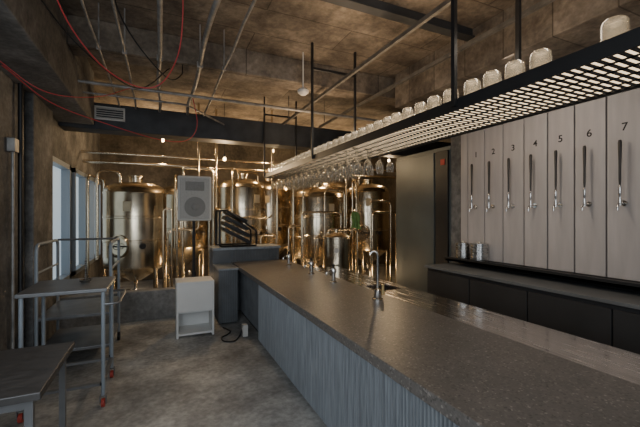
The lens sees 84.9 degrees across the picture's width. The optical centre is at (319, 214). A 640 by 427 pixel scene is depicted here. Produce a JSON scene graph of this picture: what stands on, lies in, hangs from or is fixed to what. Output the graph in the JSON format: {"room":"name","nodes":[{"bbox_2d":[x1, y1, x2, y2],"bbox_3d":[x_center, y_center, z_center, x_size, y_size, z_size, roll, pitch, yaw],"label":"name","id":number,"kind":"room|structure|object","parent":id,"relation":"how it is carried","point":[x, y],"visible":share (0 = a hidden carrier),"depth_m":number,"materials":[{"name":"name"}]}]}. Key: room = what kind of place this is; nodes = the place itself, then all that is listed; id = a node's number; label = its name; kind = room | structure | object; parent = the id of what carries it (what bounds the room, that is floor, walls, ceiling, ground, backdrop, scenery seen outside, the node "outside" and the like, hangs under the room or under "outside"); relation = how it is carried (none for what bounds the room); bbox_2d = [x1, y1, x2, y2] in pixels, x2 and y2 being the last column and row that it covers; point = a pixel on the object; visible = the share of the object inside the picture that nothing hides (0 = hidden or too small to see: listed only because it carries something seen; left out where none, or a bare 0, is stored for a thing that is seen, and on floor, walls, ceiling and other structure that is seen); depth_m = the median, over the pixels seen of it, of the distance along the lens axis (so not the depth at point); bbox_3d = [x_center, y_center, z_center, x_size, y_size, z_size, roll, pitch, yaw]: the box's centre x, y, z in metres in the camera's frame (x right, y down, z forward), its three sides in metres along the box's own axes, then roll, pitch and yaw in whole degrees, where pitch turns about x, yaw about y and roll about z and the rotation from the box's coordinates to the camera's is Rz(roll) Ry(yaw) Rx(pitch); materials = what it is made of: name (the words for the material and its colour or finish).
{"room":"bar","nodes":[
{"label":"bar","id":0,"kind":"room"},
{"bbox_2d":[0,69,99,350],"bbox_3d":[-2.534,-0.200,2.415,0.200,3.400,11.500,0,0,-25],"label":"wall","id":1,"kind":"structure","parent":0,"point":[67,145],"depth_m":3.09,"materials":[{"name":"concrete"}]},
{"bbox_2d":[6,137,18,152],"bbox_3d":[-2.686,-0.610,3.061,0.060,0.120,0.100,0,0,-25],"label":"junction box","id":2,"kind":"object","parent":1,"relation":"attached to","point":[12,144],"visible":0.94,"depth_m":3.02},
{"bbox_2d":[11,152,14,348],"bbox_3d":[-2.686,0.475,3.061,0.024,2.050,0.024,0,0,-25],"label":"pipe","id":3,"kind":"object","parent":1,"relation":"attached to","point":[12,153],"visible":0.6,"depth_m":3.05,"materials":[{"name":"metal"}]},
{"bbox_2d":[18,83,22,292],"bbox_3d":[-2.739,0.150,3.201,0.040,2.700,0.040,0,0,-25],"label":"pipe","id":4,"kind":"object","parent":1,"relation":"attached to","point":[20,85],"visible":0.6,"depth_m":3.19,"materials":[{"name":"metal"}]},
{"bbox_2d":[25,92,52,346],"bbox_3d":[-2.989,0.150,3.736,0.070,2.700,0.680,0,0,-25],"label":"column","id":5,"kind":"structure","parent":1,"relation":"attached to","point":[38,117],"depth_m":3.55,"materials":[{"name":"concrete"}]},
{"bbox_2d":[0,0,93,124],"bbox_3d":[-1.533,-1.550,0.949,0.400,0.700,8.000,0,0,-25],"label":"beam","id":6,"kind":"structure","parent":1,"relation":"attached to","point":[33,45],"depth_m":2.92,"materials":[{"name":"concrete"}]},
{"bbox_2d":[53,156,70,279],"bbox_3d":[-3.387,0.100,4.499,0.120,1.600,1.000,0,0,-25],"label":"window","id":7,"kind":"structure","parent":1,"relation":"in","point":[61,170],"depth_m":4.88,"materials":[{"name":"blue"}]},
{"bbox_2d":[0,61,129,97],"bbox_3d":[-2.207,-1.219,3.268,0.202,0.449,1.395,0,0,13],"label":"cable","id":8,"kind":"object","parent":1,"relation":"hanging from","point":[0,61],"visible":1,"depth_m":2.90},
{"bbox_2d":[71,168,100,275],"bbox_3d":[-4.229,0.100,6.341,0.120,1.600,2.550,0,0,-25],"label":"window","id":9,"kind":"structure","parent":1,"relation":"in","point":[78,178],"depth_m":5.93,"materials":[{"name":"blue"}]},
{"bbox_2d":[2,65,197,141],"bbox_3d":[-2.102,-1.188,3.622,0.168,0.627,1.870,0,0,33],"label":"cable","id":10,"kind":"object","parent":1,"relation":"hanging from","point":[2,65],"visible":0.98,"depth_m":3.51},
{"bbox_2d":[60,287,174,328],"bbox_3d":[-2.588,1.290,5.013,1.860,0.420,0.170,0,0,-25],"label":"wall","id":11,"kind":"structure","parent":1,"relation":"attached to","point":[153,303],"depth_m":4.93,"materials":[{"name":"concrete"}]},
{"bbox_2d":[83,91,224,124],"bbox_3d":[-1.923,-1.400,4.559,0.472,0.024,1.889,0,0,40],"label":"pipe","id":12,"kind":"object","parent":1,"relation":"attached to","point":[86,92],"visible":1,"depth_m":4.28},
{"bbox_2d":[78,79,394,122],"bbox_3d":[-0.584,-1.440,4.681,4.430,0.036,0.036,0,0,-25],"label":"pipe","id":13,"kind":"object","parent":1,"relation":"attached to","point":[79,80],"visible":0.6,"depth_m":4.36,"materials":[{"name":"metal"}]},
{"bbox_2d":[59,102,450,157],"bbox_3d":[-0.096,-1.340,6.223,7.400,0.360,0.300,0,0,-25],"label":"beam","id":14,"kind":"structure","parent":1,"relation":"attached to","point":[173,125],"depth_m":5.37,"materials":[{"name":"metal"}]},
{"bbox_2d":[94,105,124,121],"bbox_3d":[-2.863,-1.380,4.771,0.360,0.180,0.022,0,0,-25],"label":"air vent","id":15,"kind":"object","parent":14,"relation":"attached to","point":[95,106],"visible":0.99,"depth_m":4.76,"materials":[{"name":"white plastic"}]},
{"bbox_2d":[0,264,394,426],"bbox_3d":[0.881,1.550,4.086,7.800,0.100,11.700,0,0,-25],"label":"floor","id":16,"kind":"structure","parent":0,"point":[160,379],"depth_m":3.10,"materials":[{"name":"concrete"}]},
{"bbox_2d":[0,341,74,426],"bbox_3d":[-1.630,1.125,1.641,0.680,0.750,0.660,0,0,-25],"label":"table","id":17,"kind":"object","parent":16,"relation":"on","point":[26,373],"visible":1,"depth_m":1.68,"materials":[{"name":"grey metal"}]},
{"bbox_2d":[14,276,125,422],"bbox_3d":[-2.002,1.035,2.900,0.660,0.930,0.604,0,0,-25],"label":"cart","id":18,"kind":"object","parent":16,"relation":"on","point":[43,289],"visible":0.82,"depth_m":2.74,"materials":[{"name":"grey metal"}]},
{"bbox_2d":[14,276,115,298],"bbox_3d":[-2.043,0.585,2.881,0.570,0.030,0.600,0,0,-25],"label":"tray","id":19,"kind":"object","parent":18,"relation":"on","point":[46,288],"depth_m":2.75,"materials":[{"name":"grey metal"}]},
{"bbox_2d":[79,259,92,282],"bbox_3d":[-1.974,0.470,2.946,0.100,0.200,0.100,0,0,-25],"label":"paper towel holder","id":20,"kind":"object","parent":18,"relation":"on","point":[84,280],"visible":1,"depth_m":2.94,"materials":[{"name":"silver metal"}]},
{"bbox_2d":[79,278,92,282],"bbox_3d":[-1.974,0.555,2.946,0.100,0.030,0.100,0,0,-25],"label":"bowl","id":21,"kind":"object","parent":20,"relation":"on","point":[85,280],"depth_m":2.93,"materials":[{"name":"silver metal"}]},
{"bbox_2d":[34,237,120,356],"bbox_3d":[-2.532,0.882,3.735,0.630,1.234,0.860,0,0,-25],"label":"trolley","id":22,"kind":"object","parent":16,"relation":"on","point":[84,337],"visible":0.8,"depth_m":3.67,"materials":[{"name":"grey metal"}]},
{"bbox_2d":[86,174,104,293],"bbox_3d":[-3.560,0.441,5.574,0.036,2.118,0.746,0,0,-15],"label":"pipe","id":23,"kind":"object","parent":16,"relation":"on","point":[88,175],"visible":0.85,"depth_m":5.22,"materials":[{"name":"silver metal"}]},
{"bbox_2d":[96,169,166,289],"bbox_3d":[-3.018,0.400,5.685,0.939,2.200,1.004,0,0,17],"label":"tank","id":24,"kind":"object","parent":16,"relation":"on","point":[133,209],"visible":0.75,"depth_m":5.33,"materials":[{"name":"silver metal"}]},
{"bbox_2d":[162,208,172,287],"bbox_3d":[-2.415,0.693,5.548,0.149,1.614,0.030,0,0,-25],"label":"pipe","id":25,"kind":"object","parent":16,"relation":"on","point":[164,209],"visible":0.86,"depth_m":5.53,"materials":[{"name":"silver metal"}]},
{"bbox_2d":[167,103,199,286],"bbox_3d":[-2.292,-0.200,5.879,0.515,3.400,0.036,0,0,-25],"label":"pipe","id":26,"kind":"object","parent":16,"relation":"on","point":[198,225],"visible":0.54,"depth_m":5.85,"materials":[{"name":"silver metal"}]},
{"bbox_2d":[162,174,211,286],"bbox_3d":[-2.847,0.352,7.348,1.151,2.295,1.187,0,0,-25],"label":"tank","id":27,"kind":"object","parent":16,"relation":"on","point":[201,235],"visible":0.41,"depth_m":6.93,"materials":[{"name":"silver metal"}]},
{"bbox_2d":[176,188,209,277],"bbox_3d":[-2.082,0.515,5.756,0.539,1.969,0.040,0,0,-25],"label":"pipe","id":28,"kind":"object","parent":16,"relation":"on","point":[177,188],"visible":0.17,"depth_m":5.64,"materials":[{"name":"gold metal"}]},
{"bbox_2d":[175,276,213,338],"bbox_3d":[-1.603,1.160,4.468,0.440,0.680,0.360,0,0,-25],"label":"shelf box","id":29,"kind":"object","parent":16,"relation":"on","point":[194,296],"visible":1,"depth_m":4.36,"materials":[{"name":"laminate"}]},
{"bbox_2d":[178,175,210,276],"bbox_3d":[-1.767,0.481,4.848,0.425,2.022,0.414,0,0,-35],"label":"speaker","id":30,"kind":"object","parent":16,"relation":"on","point":[194,192],"visible":0.84,"depth_m":4.73},
{"bbox_2d":[180,177,209,218],"bbox_3d":[-1.690,-0.225,4.731,0.380,0.550,0.012,0,0,-25],"label":"grille","id":31,"kind":"object","parent":30,"relation":"attached to","point":[194,191],"depth_m":4.72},
{"bbox_2d":[181,166,214,277],"bbox_3d":[-2.095,0.338,6.025,0.549,2.324,0.050,0,0,-25],"label":"pipe","id":32,"kind":"object","parent":16,"relation":"on","point":[187,167],"visible":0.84,"depth_m":6.06,"materials":[{"name":"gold metal"}]},
{"bbox_2d":[215,109,219,243],"bbox_3d":[-1.803,-0.200,6.157,0.040,3.400,0.339,0,0,-25],"label":"pipe","id":33,"kind":"object","parent":16,"relation":"on","point":[216,208],"visible":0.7,"depth_m":6.28,"materials":[{"name":"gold metal"}]},
{"bbox_2d":[221,323,247,341],"bbox_3d":[-1.104,1.431,4.405,0.325,0.143,0.576,0,0,-25],"label":"box","id":34,"kind":"object","parent":16,"relation":"on","point":[244,331],"visible":1,"depth_m":4.32,"materials":[{"name":"white plastic"}]},
{"bbox_2d":[218,168,267,243],"bbox_3d":[-1.497,0.321,6.755,0.899,2.359,0.967,0,0,-20],"label":"tank","id":35,"kind":"object","parent":16,"relation":"on","point":[242,196],"visible":0.56,"depth_m":6.42,"materials":[{"name":"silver metal"}]},
{"bbox_2d":[209,244,280,323],"bbox_3d":[-1.104,1.000,5.433,1.070,1.000,1.040,0,0,-25],"label":"base cabinet","id":36,"kind":"object","parent":16,"relation":"on","point":[226,276],"visible":0.66,"depth_m":5.13,"materials":[{"name":"black laminate"}]},
{"bbox_2d":[215,209,256,246],"bbox_3d":[-1.356,0.204,5.647,0.599,0.589,0.410,0,0,-25],"label":"display stand","id":37,"kind":"object","parent":36,"relation":"on","point":[238,221],"visible":1,"depth_m":5.52,"materials":[{"name":"black plastic"}]},
{"bbox_2d":[235,110,272,242],"bbox_3d":[-1.170,-0.200,6.227,0.685,3.400,0.036,0,0,-25],"label":"pipe","id":38,"kind":"object","parent":16,"relation":"on","point":[271,215],"visible":0.62,"depth_m":6.35,"materials":[{"name":"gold metal"}]},
{"bbox_2d":[243,172,291,258],"bbox_3d":[-1.186,0.279,7.949,1.119,2.441,1.193,0,0,16],"label":"tank","id":39,"kind":"object","parent":16,"relation":"on","point":[284,200],"visible":0.34,"depth_m":7.54,"materials":[{"name":"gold metal"}]},
{"bbox_2d":[260,234,276,244],"bbox_3d":[-0.915,0.917,6.234,0.311,1.165,0.032,0,0,-25],"label":"pipe","id":40,"kind":"object","parent":16,"relation":"on","point":[263,234],"visible":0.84,"depth_m":6.22,"materials":[{"name":"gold metal"}]},
{"bbox_2d":[276,179,293,261],"bbox_3d":[-0.652,0.414,6.574,0.363,2.171,0.044,0,0,-25],"label":"pipe","id":41,"kind":"object","parent":16,"relation":"on","point":[279,180],"visible":0.59,"depth_m":6.62,"materials":[{"name":"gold metal"}]},
{"bbox_2d":[288,225,303,265],"bbox_3d":[-0.439,0.840,6.396,0.319,1.319,0.040,0,0,-25],"label":"pipe","id":42,"kind":"object","parent":16,"relation":"on","point":[290,226],"visible":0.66,"depth_m":6.35,"materials":[{"name":"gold metal"}]},
{"bbox_2d":[290,176,342,267],"bbox_3d":[-0.045,0.375,7.193,1.093,2.250,1.172,0,0,-25],"label":"tank","id":43,"kind":"object","parent":16,"relation":"on","point":[312,198],"visible":0.52,"depth_m":6.74,"materials":[{"name":"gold metal"}]},
{"bbox_2d":[301,211,341,265],"bbox_3d":[0.034,0.716,6.118,0.785,1.567,0.036,0,0,-25],"label":"pipe","id":44,"kind":"object","parent":16,"relation":"on","point":[302,214],"visible":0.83,"depth_m":5.96,"materials":[{"name":"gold metal"}]},
{"bbox_2d":[304,172,348,266],"bbox_3d":[0.163,0.220,8.664,1.180,2.560,1.256,0,0,-25],"label":"tank","id":45,"kind":"object","parent":16,"relation":"on","point":[340,185],"visible":0.11,"depth_m":8.24,"materials":[{"name":"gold metal"}]},
{"bbox_2d":[324,189,344,234],"bbox_3d":[0.268,0.517,6.390,0.431,1.965,0.032,0,0,-25],"label":"pipe","id":46,"kind":"object","parent":16,"relation":"on","point":[327,189],"visible":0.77,"depth_m":6.36,"materials":[{"name":"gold metal"}]},
{"bbox_2d":[314,211,354,267],"bbox_3d":[0.313,0.716,6.520,0.926,1.568,0.036,0,0,-25],"label":"pipe","id":47,"kind":"object","parent":16,"relation":"on","point":[353,211],"visible":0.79,"depth_m":6.32,"materials":[{"name":"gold metal"}]},
{"bbox_2d":[351,212,361,229],"bbox_3d":[0.674,0.117,6.639,0.270,0.346,0.050,0,0,-25],"label":"cloth","id":48,"kind":"object","parent":47,"relation":"hanging from","point":[355,216],"visible":0.94,"depth_m":6.65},
{"bbox_2d":[322,229,350,269],"bbox_3d":[0.269,0.865,5.665,0.470,1.270,0.490,0,0,-25],"label":"vessel","id":49,"kind":"object","parent":16,"relation":"on","point":[336,245],"visible":0.7,"depth_m":5.49,"materials":[{"name":"silver metal"}]},
{"bbox_2d":[327,228,358,272],"bbox_3d":[0.401,0.864,6.121,0.623,1.271,0.044,0,0,-25],"label":"pipe","id":50,"kind":"object","parent":16,"relation":"on","point":[330,229],"visible":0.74,"depth_m":6.22,"materials":[{"name":"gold metal"}]},
{"bbox_2d":[240,272,458,426],"bbox_3d":[0.274,1.140,2.815,0.760,0.720,5.893,0,0,-25],"label":"bar counter","id":51,"kind":"object","parent":16,"relation":"on","point":[344,389],"depth_m":2.38,"materials":[{"name":"grey laminate"}]},
{"bbox_2d":[232,259,639,426],"bbox_3d":[0.281,0.750,2.812,0.850,0.060,5.980,0,0,-25],"label":"countertop","id":52,"kind":"structure","parent":51,"relation":"on","point":[472,376],"depth_m":1.72,"materials":[{"name":"stone"}]},
{"bbox_2d":[304,258,314,274],"bbox_3d":[-0.130,0.623,4.262,0.133,0.195,0.080,0,0,-25],"label":"dispenser","id":53,"kind":"object","parent":52,"relation":"on","point":[311,263],"visible":1,"depth_m":4.25,"materials":[{"name":"silver metal"}]},
{"bbox_2d":[326,264,336,282],"bbox_3d":[0.119,0.623,3.716,0.133,0.195,0.080,0,0,-25],"label":"dispenser","id":54,"kind":"object","parent":52,"relation":"on","point":[333,269],"visible":1,"depth_m":3.71,"materials":[{"name":"silver metal"}]},
{"bbox_2d":[369,250,384,300],"bbox_3d":[0.483,0.509,2.977,0.116,0.422,0.093,0,0,30],"label":"water faucet","id":55,"kind":"object","parent":52,"relation":"on","point":[377,291],"visible":1,"depth_m":2.96,"materials":[{"name":"silver metal"}]},
{"bbox_2d":[351,179,356,271],"bbox_3d":[0.685,0.390,6.992,0.044,2.221,0.193,0,0,-25],"label":"pipe","id":56,"kind":"object","parent":16,"relation":"on","point":[353,180],"visible":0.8,"depth_m":7.04,"materials":[{"name":"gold metal"}]},
{"bbox_2d":[345,175,389,280],"bbox_3d":[1.024,0.338,7.527,0.940,2.324,1.012,0,0,8],"label":"tank","id":57,"kind":"object","parent":16,"relation":"on","point":[367,191],"visible":0.76,"depth_m":7.17,"materials":[{"name":"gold metal"}]},
{"bbox_2d":[370,200,391,281],"bbox_3d":[1.102,0.616,6.332,0.465,1.767,0.036,0,0,-25],"label":"pipe","id":58,"kind":"object","parent":16,"relation":"on","point":[372,201],"visible":0.8,"depth_m":6.35,"materials":[{"name":"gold metal"}]},
{"bbox_2d":[372,211,395,282],"bbox_3d":[1.241,0.715,6.725,0.589,1.569,0.040,0,0,-25],"label":"pipe","id":59,"kind":"object","parent":16,"relation":"on","point":[373,213],"visible":0.68,"depth_m":6.61,"materials":[{"name":"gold metal"}]},
{"bbox_2d":[396,145,450,291],"bbox_3d":[1.943,0.270,5.539,0.960,2.460,1.200,0,0,-25],"label":"cooler","id":60,"kind":"object","parent":16,"relation":"on","point":[423,179],"visible":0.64,"depth_m":5.28,"materials":[{"name":"black paint"}]},
{"bbox_2d":[313,266,639,384],"bbox_3d":[1.080,1.130,2.858,0.600,0.740,5.300,0,0,-25],"label":"countertop","id":61,"kind":"structure","parent":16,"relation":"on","point":[623,364],"depth_m":2.39,"materials":[{"name":"silver metal"}]},
{"bbox_2d":[366,284,399,289],"bbox_3d":[0.689,0.925,3.833,0.300,0.250,0.300,0,0,-25],"label":"sink basin","id":62,"kind":"object","parent":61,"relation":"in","point":[372,286],"depth_m":3.94,"materials":[{"name":"metal"}]},
{"bbox_2d":[427,268,639,353],"bbox_3d":[2.586,1.080,2.364,0.570,0.840,4.750,0,0,-25],"label":"bar cabinet","id":63,"kind":"object","parent":16,"relation":"on","point":[616,326],"visible":0.43,"depth_m":3.02,"materials":[{"name":"black laminate"}]},
{"bbox_2d":[424,262,639,309],"bbox_3d":[2.577,0.645,2.360,0.590,0.030,4.790,0,0,-25],"label":"countertop","id":64,"kind":"structure","parent":63,"relation":"on","point":[609,295],"depth_m":3.17,"materials":[{"name":"stone"}]},
{"bbox_2d":[445,256,639,291],"bbox_3d":[2.722,0.580,2.415,0.280,0.100,4.730,0,0,-25],"label":"ledge","id":65,"kind":"object","parent":64,"relation":"on","point":[570,276],"visible":0.93,"depth_m":3.30,"materials":[{"name":"black paint"}]},
{"bbox_2d":[456,241,469,258],"bbox_3d":[1.810,0.439,4.423,0.178,0.232,0.178,0,0,-25],"label":"steel canister","id":66,"kind":"object","parent":65,"relation":"on","point":[462,248],"visible":0.88,"depth_m":4.35,"materials":[{"name":"silver metal"}]},
{"bbox_2d":[470,241,488,261],"bbox_3d":[1.910,0.434,4.205,0.208,0.242,0.208,0,0,-25],"label":"steel canister","id":67,"kind":"object","parent":65,"relation":"on","point":[478,251],"visible":0.94,"depth_m":4.12,"materials":[{"name":"silver metal"}]},
{"bbox_2d":[100,134,381,281],"bbox_3d":[-1.510,-0.200,9.316,7.800,3.400,0.200,0,0,-25],"label":"wall","id":68,"kind":"structure","parent":0,"point":[160,176],"depth_m":8.41,"materials":[{"name":"concrete"}]},
{"bbox_2d":[60,0,514,132],"bbox_3d":[0.881,-1.950,4.086,7.800,0.100,11.700,0,0,-25],"label":"ceiling","id":69,"kind":"structure","parent":0,"point":[283,28],"depth_m":3.79,"materials":[{"name":"concrete"}]},
{"bbox_2d":[80,0,120,106],"bbox_3d":[-1.401,-1.692,1.861,0.038,0.417,6.550,0,0,-25],"label":"conduit","id":70,"kind":"object","parent":69,"relation":"attached to","point":[98,47],"visible":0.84,"depth_m":3.13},
{"bbox_2d":[57,0,183,88],"bbox_3d":[-1.450,-1.488,2.471,0.701,0.831,1.008,0,0,35],"label":"cable","id":71,"kind":"object","parent":69,"relation":"hanging from","point":[57,0],"visible":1,"depth_m":2.74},
{"bbox_2d":[111,0,136,108],"bbox_3d":[-1.219,-1.690,1.944,0.047,0.420,6.551,0,0,-25],"label":"conduit","id":72,"kind":"object","parent":69,"relation":"attached to","point":[124,51],"visible":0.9,"depth_m":3.18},
{"bbox_2d":[115,0,182,80],"bbox_3d":[-1.453,-1.549,2.997,0.076,0.510,1.566,0,0,-2],"label":"cable","id":73,"kind":"object","parent":69,"relation":"hanging from","point":[115,0],"visible":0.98,"depth_m":2.86,"materials":[{"name":"black paint"}]},
{"bbox_2d":[157,0,162,112],"bbox_3d":[-0.948,-1.683,2.068,0.064,0.434,6.551,0,0,-25],"label":"conduit","id":74,"kind":"object","parent":69,"relation":"attached to","point":[159,2],"visible":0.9,"depth_m":2.98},
{"bbox_2d":[186,0,220,114],"bbox_3d":[-0.616,-1.681,2.220,0.080,0.437,6.552,0,0,-25],"label":"conduit","id":75,"kind":"object","parent":69,"relation":"attached to","point":[202,47],"visible":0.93,"depth_m":3.14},
{"bbox_2d":[203,0,256,116],"bbox_3d":[-0.403,-1.690,2.317,0.041,0.419,6.550,0,0,-25],"label":"conduit","id":76,"kind":"object","parent":69,"relation":"attached to","point":[224,66],"visible":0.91,"depth_m":3.35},
{"bbox_2d":[67,15,394,105],"bbox_3d":[-0.448,-1.760,4.347,4.400,0.280,0.280,0,0,-25],"label":"beam","id":77,"kind":"structure","parent":69,"relation":"attached to","point":[248,66],"depth_m":3.92,"materials":[{"name":"concrete"}]},
{"bbox_2d":[41,0,169,88],"bbox_3d":[-1.784,-1.409,3.045,0.053,0.431,1.660,0,0,8],"label":"cable","id":78,"kind":"object","parent":77,"relation":"hanging from","point":[42,1],"visible":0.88,"depth_m":2.75,"materials":[{"name":"black plastic"}]},
{"bbox_2d":[297,52,308,95],"bbox_3d":[-0.198,-1.650,4.088,0.136,0.500,0.136,0,0,-25],"label":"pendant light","id":79,"kind":"object","parent":69,"relation":"hanging from","point":[302,91],"visible":1,"depth_m":4.08,"materials":[{"name":"white plastic"}]},
{"bbox_2d":[282,0,450,124],"bbox_3d":[0.495,-1.700,3.415,0.030,0.400,6.800,0,0,-25],"label":"rail","id":80,"kind":"object","parent":69,"relation":"hanging from","point":[446,3],"visible":0.83,"depth_m":3.21,"materials":[{"name":"metal"}]},
{"bbox_2d":[320,0,474,40],"bbox_3d":[0.184,-1.850,2.965,4.400,0.100,0.100,0,0,-25],"label":"beam","id":81,"kind":"structure","parent":69,"relation":"attached to","point":[378,8],"depth_m":3.21,"materials":[{"name":"metal"}]},
{"bbox_2d":[318,0,554,127],"bbox_3d":[1.234,-1.700,3.313,0.030,0.400,6.000,0,0,-25],"label":"rail","id":82,"kind":"object","parent":69,"relation":"hanging from","point":[539,5],"visible":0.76,"depth_m":3.29,"materials":[{"name":"metal"}]},
{"bbox_2d":[263,0,639,178],"bbox_3d":[0.398,-1.250,3.459,0.566,1.300,5.160,0,0,-25],"label":"shelf","id":83,"kind":"object","parent":69,"relation":"hanging from","point":[611,66],"visible":0.88,"depth_m":1.99,"materials":[{"name":"metal"}]},
{"bbox_2d":[427,95,441,109],"bbox_3d":[0.736,-0.688,2.250,0.094,0.140,0.094,0,0,-25],"label":"beer glass","id":84,"kind":"object","parent":83,"relation":"on","point":[434,97],"visible":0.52,"depth_m":2.24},
{"bbox_2d":[443,88,458,103],"bbox_3d":[0.794,-0.688,2.123,0.094,0.140,0.094,0,0,-25],"label":"beer glass","id":85,"kind":"object","parent":83,"relation":"on","point":[449,89],"visible":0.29,"depth_m":2.12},
{"bbox_2d":[464,79,480,94],"bbox_3d":[0.861,-0.688,1.977,0.094,0.140,0.094,0,0,-25],"label":"beer glass","id":86,"kind":"object","parent":83,"relation":"on","point":[470,81],"visible":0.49,"depth_m":1.97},
{"bbox_2d":[483,70,501,87],"bbox_3d":[0.915,-0.688,1.859,0.094,0.140,0.094,0,0,-25],"label":"beer glass","id":87,"kind":"object","parent":83,"relation":"on","point":[491,72],"visible":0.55,"depth_m":1.85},
{"bbox_2d":[505,60,524,78],"bbox_3d":[0.969,-0.688,1.740,0.094,0.140,0.094,0,0,-25],"label":"beer glass","id":88,"kind":"object","parent":83,"relation":"on","point":[514,62],"visible":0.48,"depth_m":1.74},
{"bbox_2d":[529,48,552,69],"bbox_3d":[1.023,-0.688,1.622,0.094,0.140,0.094,0,0,-25],"label":"beer glass","id":89,"kind":"object","parent":83,"relation":"on","point":[542,50],"visible":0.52,"depth_m":1.61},
{"bbox_2d":[600,15,629,41],"bbox_3d":[1.144,-0.688,1.359,0.094,0.140,0.094,0,0,-25],"label":"beer glass","id":90,"kind":"object","parent":83,"relation":"on","point":[618,18],"visible":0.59,"depth_m":1.35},
{"bbox_2d":[382,138,450,266],"bbox_3d":[3.106,-0.200,8.358,0.200,3.400,5.380,0,0,-25],"label":"wall","id":91,"kind":"structure","parent":0,"point":[390,184],"depth_m":10.26,"materials":[{"name":"concrete"}]},
{"bbox_2d":[81,150,395,171],"bbox_3d":[-0.591,-1.050,7.317,7.390,0.044,0.044,0,0,-25],"label":"pipe","id":92,"kind":"object","parent":91,"relation":"attached to","point":[82,151],"visible":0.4,"depth_m":6.47,"materials":[{"name":"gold metal"}]},
{"bbox_2d":[83,159,395,178],"bbox_3d":[-0.674,-0.920,7.499,7.390,0.059,0.059,0,0,-25],"label":"pipe","id":93,"kind":"object","parent":91,"relation":"attached to","point":[84,160],"visible":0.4,"depth_m":6.60,"materials":[{"name":"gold metal"}]},
{"bbox_2d":[451,135,638,281],"bbox_3d":[3.169,-0.200,2.064,0.220,3.400,6.120,0,0,-25],"label":"wall","id":94,"kind":"structure","parent":0,"point":[455,141],"depth_m":4.73,"materials":[{"name":"concrete"}]},
{"bbox_2d":[461,134,467,241],"bbox_3d":[1.886,-0.275,4.557,0.030,1.650,0.106,0,0,-25],"label":"wall panel","id":95,"kind":"object","parent":94,"relation":"attached to","point":[464,138],"visible":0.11,"depth_m":4.54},
{"bbox_2d":[468,129,484,242],"bbox_3d":[1.963,-0.275,4.386,0.032,1.650,0.241,0,0,-25],"label":"wall panel","id":96,"kind":"object","parent":94,"relation":"attached to","point":[476,140],"visible":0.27,"depth_m":4.36,"materials":[{"name":"paint"}]},
{"bbox_2d":[469,164,477,211],"bbox_3d":[1.898,-0.337,4.353,0.118,0.595,0.048,0,0,-25],"label":"tap","id":97,"kind":"object","parent":96,"relation":"attached to","point":[471,165],"visible":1,"depth_m":4.34,"materials":[{"name":"silver metal"}]},
{"bbox_2d":[485,124,503,262],"bbox_3d":[2.069,-0.275,4.155,0.032,1.650,0.238,0,0,-25],"label":"wall panel","id":98,"kind":"object","parent":94,"relation":"attached to","point":[494,136],"visible":0.89,"depth_m":4.12,"materials":[{"name":"paint"}]},
{"bbox_2d":[486,161,494,211],"bbox_3d":[2.002,-0.337,4.126,0.118,0.595,0.048,0,0,-25],"label":"tap","id":99,"kind":"object","parent":98,"relation":"attached to","point":[489,206],"visible":1,"depth_m":4.11,"materials":[{"name":"silver metal"}]},
{"bbox_2d":[504,118,524,264],"bbox_3d":[2.174,-0.275,3.924,0.032,1.650,0.241,0,0,-25],"label":"wall panel","id":100,"kind":"object","parent":94,"relation":"attached to","point":[514,132],"visible":0.95,"depth_m":3.89,"materials":[{"name":"paint"}]},
{"bbox_2d":[506,158,514,210],"bbox_3d":[2.108,-0.337,3.894,0.118,0.595,0.048,0,0,-25],"label":"tap","id":101,"kind":"object","parent":100,"relation":"attached to","point":[508,159],"visible":1,"depth_m":3.88,"materials":[{"name":"silver metal"}]},
{"bbox_2d":[395,0,639,111],"bbox_3d":[2.678,-1.675,1.994,0.730,0.450,6.400,0,0,-25],"label":"beam","id":102,"kind":"structure","parent":94,"relation":"attached to","point":[564,27],"depth_m":3.20,"materials":[{"name":"concrete"}]},
{"bbox_2d":[525,112,547,268],"bbox_3d":[2.280,-0.275,3.692,0.032,1.650,0.241,0,0,-25],"label":"wall panel","id":103,"kind":"object","parent":94,"relation":"attached to","point":[536,127],"visible":0.81,"depth_m":3.67,"materials":[{"name":"paint"}]},
{"bbox_2d":[528,154,537,210],"bbox_3d":[2.214,-0.337,3.662,0.118,0.595,0.048,0,0,-25],"label":"tap","id":104,"kind":"object","parent":103,"relation":"attached to","point":[534,205],"visible":1,"depth_m":3.65,"materials":[{"name":"silver metal"}]},
{"bbox_2d":[548,105,574,271],"bbox_3d":[2.386,-0.275,3.460,0.032,1.650,0.241,0,0,-25],"label":"wall panel","id":105,"kind":"object","parent":94,"relation":"attached to","point":[561,122],"visible":0.92,"depth_m":3.44,"materials":[{"name":"paint"}]},
{"bbox_2d":[552,150,562,210],"bbox_3d":[2.320,-0.337,3.430,0.118,0.595,0.048,0,0,-25],"label":"tap","id":106,"kind":"object","parent":105,"relation":"attached to","point":[559,204],"visible":1,"depth_m":3.42,"materials":[{"name":"silver metal"}]},
{"bbox_2d":[575,97,606,276],"bbox_3d":[2.494,-0.275,3.225,0.032,1.650,0.248,0,0,-25],"label":"wall panel","id":107,"kind":"object","parent":94,"relation":"attached to","point":[590,116],"visible":0.96,"depth_m":3.21,"materials":[{"name":"paint"}]},
{"bbox_2d":[581,145,591,210],"bbox_3d":[2.426,-0.337,3.198,0.118,0.595,0.048,0,0,-25],"label":"tap","id":108,"kind":"object","parent":107,"relation":"attached to","point":[588,204],"visible":1,"depth_m":3.18,"materials":[{"name":"silver metal"}]},
{"bbox_2d":[607,88,639,281],"bbox_3d":[2.604,-0.275,2.985,0.032,1.650,0.251,0,0,-25],"label":"wall panel","id":109,"kind":"object","parent":94,"relation":"attached to","point":[623,109],"visible":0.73,"depth_m":2.98,"materials":[{"name":"paint"}]},
{"bbox_2d":[616,140,627,209],"bbox_3d":[2.538,-0.337,2.953,0.118,0.595,0.048,0,0,-25],"label":"tap","id":110,"kind":"object","parent":109,"relation":"attached to","point":[620,202],"visible":1,"depth_m":2.94,"materials":[{"name":"silver metal"}]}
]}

